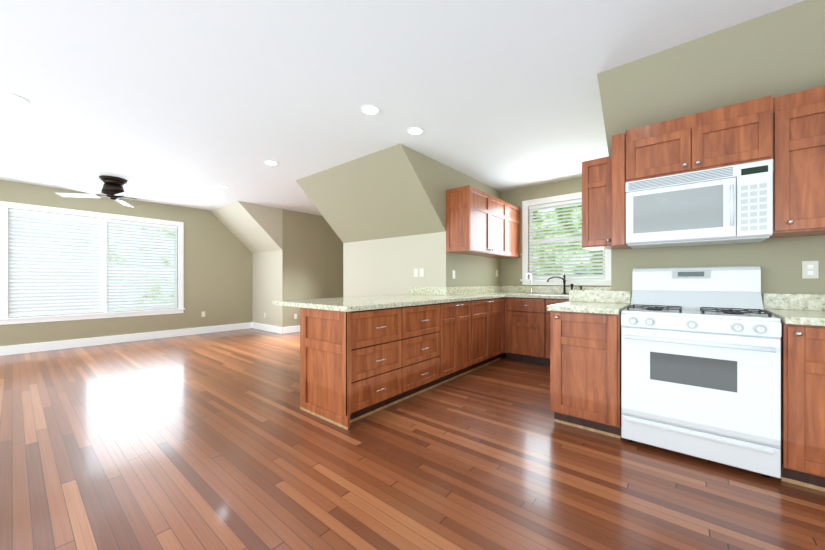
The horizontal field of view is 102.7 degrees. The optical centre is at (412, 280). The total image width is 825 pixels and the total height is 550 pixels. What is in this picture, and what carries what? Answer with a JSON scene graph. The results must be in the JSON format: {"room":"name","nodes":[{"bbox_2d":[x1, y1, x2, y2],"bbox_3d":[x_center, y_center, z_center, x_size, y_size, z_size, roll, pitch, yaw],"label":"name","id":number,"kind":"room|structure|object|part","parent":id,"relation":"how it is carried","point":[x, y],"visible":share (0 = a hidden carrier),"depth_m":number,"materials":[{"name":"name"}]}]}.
{"room":"kitchen","nodes":[
{"label":"kitchen","id":0,"kind":"room"},
{"bbox_2d":[0,180,252,345],"bbox_3d":[-5.674,-0.190,5.552,0.120,2.620,9.750,0,0,40],"label":"wall","id":1,"kind":"structure","parent":0,"point":[218,271],"depth_m":6.73,"materials":[{"name":"beige paint"}]},
{"bbox_2d":[0,201,184,324],"bbox_3d":[-5.421,-0.260,5.816,0.165,1.840,2.380,0,0,40],"label":"window","id":2,"kind":"structure","parent":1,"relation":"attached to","point":[54,266],"depth_m":5.62,"materials":[{"name":"white"}]},
{"bbox_2d":[0,322,251,355],"bbox_3d":[-6.167,1.050,4.844,0.019,0.140,7.570,0,0,39],"label":"baseboard","id":3,"kind":"structure","parent":1,"relation":"attached to","point":[39,347],"depth_m":5.85,"materials":[{"name":"white"}]},
{"bbox_2d":[210,201,281,326],"bbox_3d":[-3.501,-0.190,7.033,1.349,2.620,1.000,0,0,40],"label":"wall","id":4,"kind":"structure","parent":0,"point":[255,230],"depth_m":7.07,"materials":[{"name":"beige paint"}]},
{"bbox_2d":[252,322,280,333],"bbox_3d":[-3.239,1.050,7.327,1.320,0.140,0.019,0,0,39],"label":"baseboard","id":5,"kind":"structure","parent":4,"relation":"attached to","point":[270,328],"depth_m":7.31,"materials":[{"name":"white wood"}]},
{"bbox_2d":[282,209,341,326],"bbox_3d":[-2.248,-0.190,7.571,0.100,2.620,1.620,0,0,39],"label":"wall","id":6,"kind":"structure","parent":0,"point":[312,256],"depth_m":7.37,"materials":[{"name":"beige paint"}]},
{"bbox_2d":[281,325,299,333],"bbox_3d":[-2.212,1.050,7.522,0.019,0.140,1.626,0,0,39],"label":"baseboard","id":7,"kind":"structure","parent":6,"relation":"attached to","point":[291,329],"depth_m":7.04,"materials":[{"name":"white wood"}]},
{"bbox_2d":[342,242,342,296],"bbox_3d":[-0.627,-0.190,6.235,0.100,2.620,1.620,0,0,39],"label":"wall","id":8,"kind":"structure","parent":0,"point":[342,242],"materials":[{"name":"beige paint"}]},
{"bbox_2d":[296,144,445,296],"bbox_3d":[-0.627,-0.190,4.664,2.098,2.620,1.000,0,0,40],"label":"wall","id":9,"kind":"structure","parent":0,"point":[383,212],"depth_m":4.57,"materials":[{"name":"beige paint"}]},
{"bbox_2d":[414,268,417,276],"bbox_3d":[0.050,-0.110,4.619,0.075,0.115,0.007,0,0,39],"label":"electrical outlet","id":10,"kind":"object","parent":9,"relation":"attached to","point":[415,270],"depth_m":4.61,"materials":[{"name":"beige plastic"}]},
{"bbox_2d":[420,268,423,276],"bbox_3d":[0.128,-0.110,4.556,0.075,0.115,0.007,0,0,39],"label":"electrical outlet","id":11,"kind":"object","parent":9,"relation":"attached to","point":[421,269],"depth_m":4.55,"materials":[{"name":"beige plastic"}]},
{"bbox_2d":[409,287,444,296],"bbox_3d":[0.191,0.141,4.490,0.623,0.105,0.021,0,0,40],"label":"backsplash","id":12,"kind":"structure","parent":9,"relation":"attached to","point":[441,290],"depth_m":4.46,"materials":[{"name":"beige stone"}]},
{"bbox_2d":[0,0,804,215],"bbox_3d":[-1.365,-1.550,2.000,11.650,0.100,9.950,0,0,40],"label":"ceiling","id":13,"kind":"structure","parent":0,"point":[189,103],"depth_m":2.54,"materials":[{"name":"white paint"}]},
{"bbox_2d":[0,92,27,103],"bbox_3d":[-3.279,-1.496,2.703,0.169,0.007,0.169,0,0,15],"label":"recessed light","id":14,"kind":"object","parent":13,"relation":"in","point":[7,96],"depth_m":2.71,"materials":[{"name":"white"}]},
{"bbox_2d":[52,175,171,207],"bbox_3d":[-4.378,-1.343,4.882,1.364,0.313,1.341,0,0,40],"label":"ceiling fan","id":15,"kind":"object","parent":13,"relation":"hanging from","point":[112,188],"visible":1,"depth_m":4.76,"materials":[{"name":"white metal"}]},
{"bbox_2d":[264,160,278,165],"bbox_3d":[-1.797,-1.496,4.203,0.169,0.007,0.169,0,0,33],"label":"recessed light","id":16,"kind":"object","parent":13,"relation":"in","point":[269,162],"depth_m":4.18,"materials":[{"name":"white"}]},
{"bbox_2d":[360,105,379,114],"bbox_3d":[-0.371,-1.496,2.898,0.169,0.007,0.169,0,0,33],"label":"recessed light","id":17,"kind":"object","parent":13,"relation":"in","point":[370,109],"depth_m":2.88,"materials":[{"name":"white"}]},
{"bbox_2d":[407,127,423,134],"bbox_3d":[0.030,-1.496,3.306,0.169,0.007,0.169,0,0,18],"label":"recessed light","id":18,"kind":"object","parent":13,"relation":"in","point":[413,130],"depth_m":3.30,"materials":[{"name":"white"}]},
{"bbox_2d":[0,328,824,549],"bbox_3d":[-1.365,1.170,2.000,11.650,0.100,9.950,0,0,40],"label":"floor","id":19,"kind":"structure","parent":0,"point":[222,440],"depth_m":1.94,"materials":[{"name":"brown wood"}]},
{"bbox_2d":[300,309,404,429],"bbox_3d":[-0.536,0.677,2.917,0.645,0.886,0.620,0,0,40],"label":"base cabinet","id":20,"kind":"object","parent":19,"relation":"on","point":[362,357],"depth_m":2.69,"materials":[{"name":"brown wood"}]},
{"bbox_2d":[273,293,504,312],"bbox_3d":[0.262,0.213,4.205,1.095,0.040,3.672,0,0,40],"label":"countertop","id":21,"kind":"structure","parent":20,"relation":"on","point":[342,304],"depth_m":3.18,"materials":[{"name":"beige stone"}]},
{"bbox_2d":[405,305,444,399],"bbox_3d":[-0.124,0.677,3.411,0.630,0.886,0.666,0,0,40],"label":"base cabinet","id":22,"kind":"object","parent":19,"relation":"on","point":[424,324],"depth_m":3.22,"materials":[{"name":"brown wood"}]},
{"bbox_2d":[445,301,476,381],"bbox_3d":[0.292,0.677,3.924,0.642,0.886,0.767,0,0,40],"label":"base cabinet","id":23,"kind":"object","parent":19,"relation":"on","point":[460,316],"depth_m":3.75,"materials":[{"name":"brown wood"}]},
{"bbox_2d":[477,297,500,368],"bbox_3d":[0.876,0.677,4.479,0.446,0.886,0.833,0,0,40],"label":"base cabinet","id":24,"kind":"object","parent":19,"relation":"on","point":[488,312],"depth_m":4.28,"materials":[{"name":"brown wood"}]},
{"bbox_2d":[505,297,548,364],"bbox_3d":[1.781,0.677,4.766,0.626,0.886,0.871,0,0,40],"label":"base cabinet","id":25,"kind":"object","parent":19,"relation":"on","point":[524,316],"depth_m":4.47,"materials":[{"name":"brown wood"}]},
{"bbox_2d":[505,293,568,300],"bbox_3d":[2.006,0.212,4.588,1.140,0.042,0.862,0,0,40],"label":"countertop","id":26,"kind":"structure","parent":25,"relation":"on","point":[506,294],"depth_m":4.47,"materials":[{"name":"beige stone"}]},
{"bbox_2d":[526,273,532,292],"bbox_3d":[1.788,0.042,5.062,0.074,0.302,0.108,0,0,40],"label":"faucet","id":27,"kind":"object","parent":26,"relation":"on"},
{"bbox_2d":[549,293,568,296],"bbox_3d":[1.942,0.306,4.542,0.780,0.228,0.480,0,0,40],"label":"sink","id":28,"kind":"object","parent":26,"relation":"in","point":[550,294],"depth_m":4.37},
{"bbox_2d":[549,277,572,292],"bbox_3d":[2.198,0.067,4.741,0.424,0.253,0.107,0,0,40],"label":"faucet","id":29,"kind":"object","parent":26,"relation":"on","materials":[{"name":"black metal"}]},
{"bbox_2d":[549,297,556,304],"bbox_3d":[2.201,0.677,4.443,0.656,0.886,0.836,0,0,40],"label":"base cabinet","id":30,"kind":"object","parent":19,"relation":"on","point":[551,302],"depth_m":4.23,"materials":[{"name":"brown wood"}]},
{"bbox_2d":[545,305,629,438],"bbox_3d":[1.446,0.677,2.666,0.465,0.886,0.638,0,0,40],"label":"base cabinet","id":31,"kind":"object","parent":19,"relation":"on","point":[583,350],"depth_m":2.42,"materials":[{"name":"brown wood"}]},
{"bbox_2d":[545,301,628,316],"bbox_3d":[2.055,0.213,3.414,0.478,0.040,2.612,0,0,40],"label":"countertop","id":32,"kind":"structure","parent":31,"relation":"on","point":[562,306],"depth_m":2.50,"materials":[{"name":"beige stone"}]},
{"bbox_2d":[621,266,781,477],"bbox_3d":[1.899,0.509,2.248,0.748,1.222,0.691,0,0,40],"label":"stove","id":33,"kind":"object","parent":19,"relation":"on","point":[700,362],"visible":1,"depth_m":2.04,"materials":[{"name":"white metal"}]},
{"bbox_2d":[780,321,824,491],"bbox_3d":[2.556,0.677,1.751,0.883,0.886,0.638,0,0,40],"label":"base cabinet","id":34,"kind":"object","parent":19,"relation":"on","point":[802,346],"depth_m":1.75,"materials":[{"name":"brown wood"}]},
{"bbox_2d":[764,309,824,324],"bbox_3d":[2.549,0.213,1.743,0.883,0.040,0.662,0,0,40],"label":"countertop","id":35,"kind":"structure","parent":34,"relation":"on","point":[790,316],"depth_m":1.82,"materials":[{"name":"beige stone"}]},
{"bbox_2d":[446,166,500,286],"bbox_3d":[0.957,-0.190,5.012,0.100,2.620,1.748,0,0,40],"label":"wall","id":36,"kind":"structure","parent":0,"point":[472,270],"depth_m":4.77,"materials":[{"name":"beige paint"}]},
{"bbox_2d":[445,286,500,296],"bbox_3d":[0.965,0.141,4.922,0.021,0.105,1.671,0,0,40],"label":"backsplash","id":37,"kind":"structure","parent":36,"relation":"attached to","point":[475,289],"depth_m":4.84,"materials":[{"name":"beige stone"}]},
{"bbox_2d":[446,185,521,258],"bbox_3d":[1.110,-0.775,4.812,0.385,0.810,1.654,0,0,40],"label":"upper cabinet","id":38,"kind":"object","parent":36,"relation":"attached to","point":[480,223],"visible":1,"depth_m":4.35,"materials":[{"name":"brown wood"}]},
{"bbox_2d":[501,177,610,286],"bbox_3d":[2.263,-0.190,5.016,2.110,2.620,0.120,0,0,40],"label":"wall","id":39,"kind":"structure","parent":0,"point":[511,271],"depth_m":5.32,"materials":[{"name":"beige paint"}]},
{"bbox_2d":[501,285,610,292],"bbox_3d":[2.224,0.141,4.953,1.883,0.105,0.021,0,0,40],"label":"backsplash","id":40,"kind":"structure","parent":39,"relation":"attached to","point":[504,289],"depth_m":5.13,"materials":[{"name":"beige stone"}]},
{"bbox_2d":[520,192,610,285],"bbox_3d":[2.288,-0.605,4.960,1.300,1.350,0.165,0,0,40],"label":"kitchen window","id":41,"kind":"structure","parent":39,"relation":"in","point":[555,240],"depth_m":5.02,"materials":[{"name":"white"}]},
{"bbox_2d":[597,0,824,301],"bbox_3d":[3.025,-0.190,1.459,3.789,2.620,0.700,0,0,40],"label":"wall","id":42,"kind":"structure","parent":0,"point":[779,52],"depth_m":2.18,"materials":[{"name":"beige paint"}]},
{"bbox_2d":[569,289,824,308],"bbox_3d":[2.274,0.141,2.385,2.125,0.105,0.021,0,0,40],"label":"backsplash","id":43,"kind":"structure","parent":42,"relation":"attached to","point":[770,300],"depth_m":2.24,"materials":[{"name":"beige stone"}]},
{"bbox_2d":[582,86,824,249],"bbox_3d":[2.203,-0.691,2.165,1.955,0.848,0.449,0,0,40],"label":"upper cabinet","id":44,"kind":"object","parent":42,"relation":"attached to","point":[786,133],"depth_m":2.10,"materials":[{"name":"brown wood"}]},
{"bbox_2d":[625,159,772,248],"bbox_3d":[1.978,-0.494,2.344,0.748,0.468,0.442,0,0,40],"label":"microwave","id":45,"kind":"object","parent":44,"relation":"attached to","point":[732,204],"visible":1,"depth_m":2.17,"materials":[{"name":"white"}]},
{"bbox_3d":[2.152,-0.544,1.998,1.722,0.487,0.128,0,0,40],"label":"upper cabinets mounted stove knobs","id":46,"kind":"part","parent":44,"relation":"part of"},
{"bbox_2d":[802,261,818,278],"bbox_3d":[2.583,-0.070,2.143,0.070,0.115,0.007,0,0,39],"label":"electrical outlet","id":47,"kind":"object","parent":42,"relation":"attached to","point":[810,269],"depth_m":2.14,"materials":[{"name":"beige plastic"}]}
]}

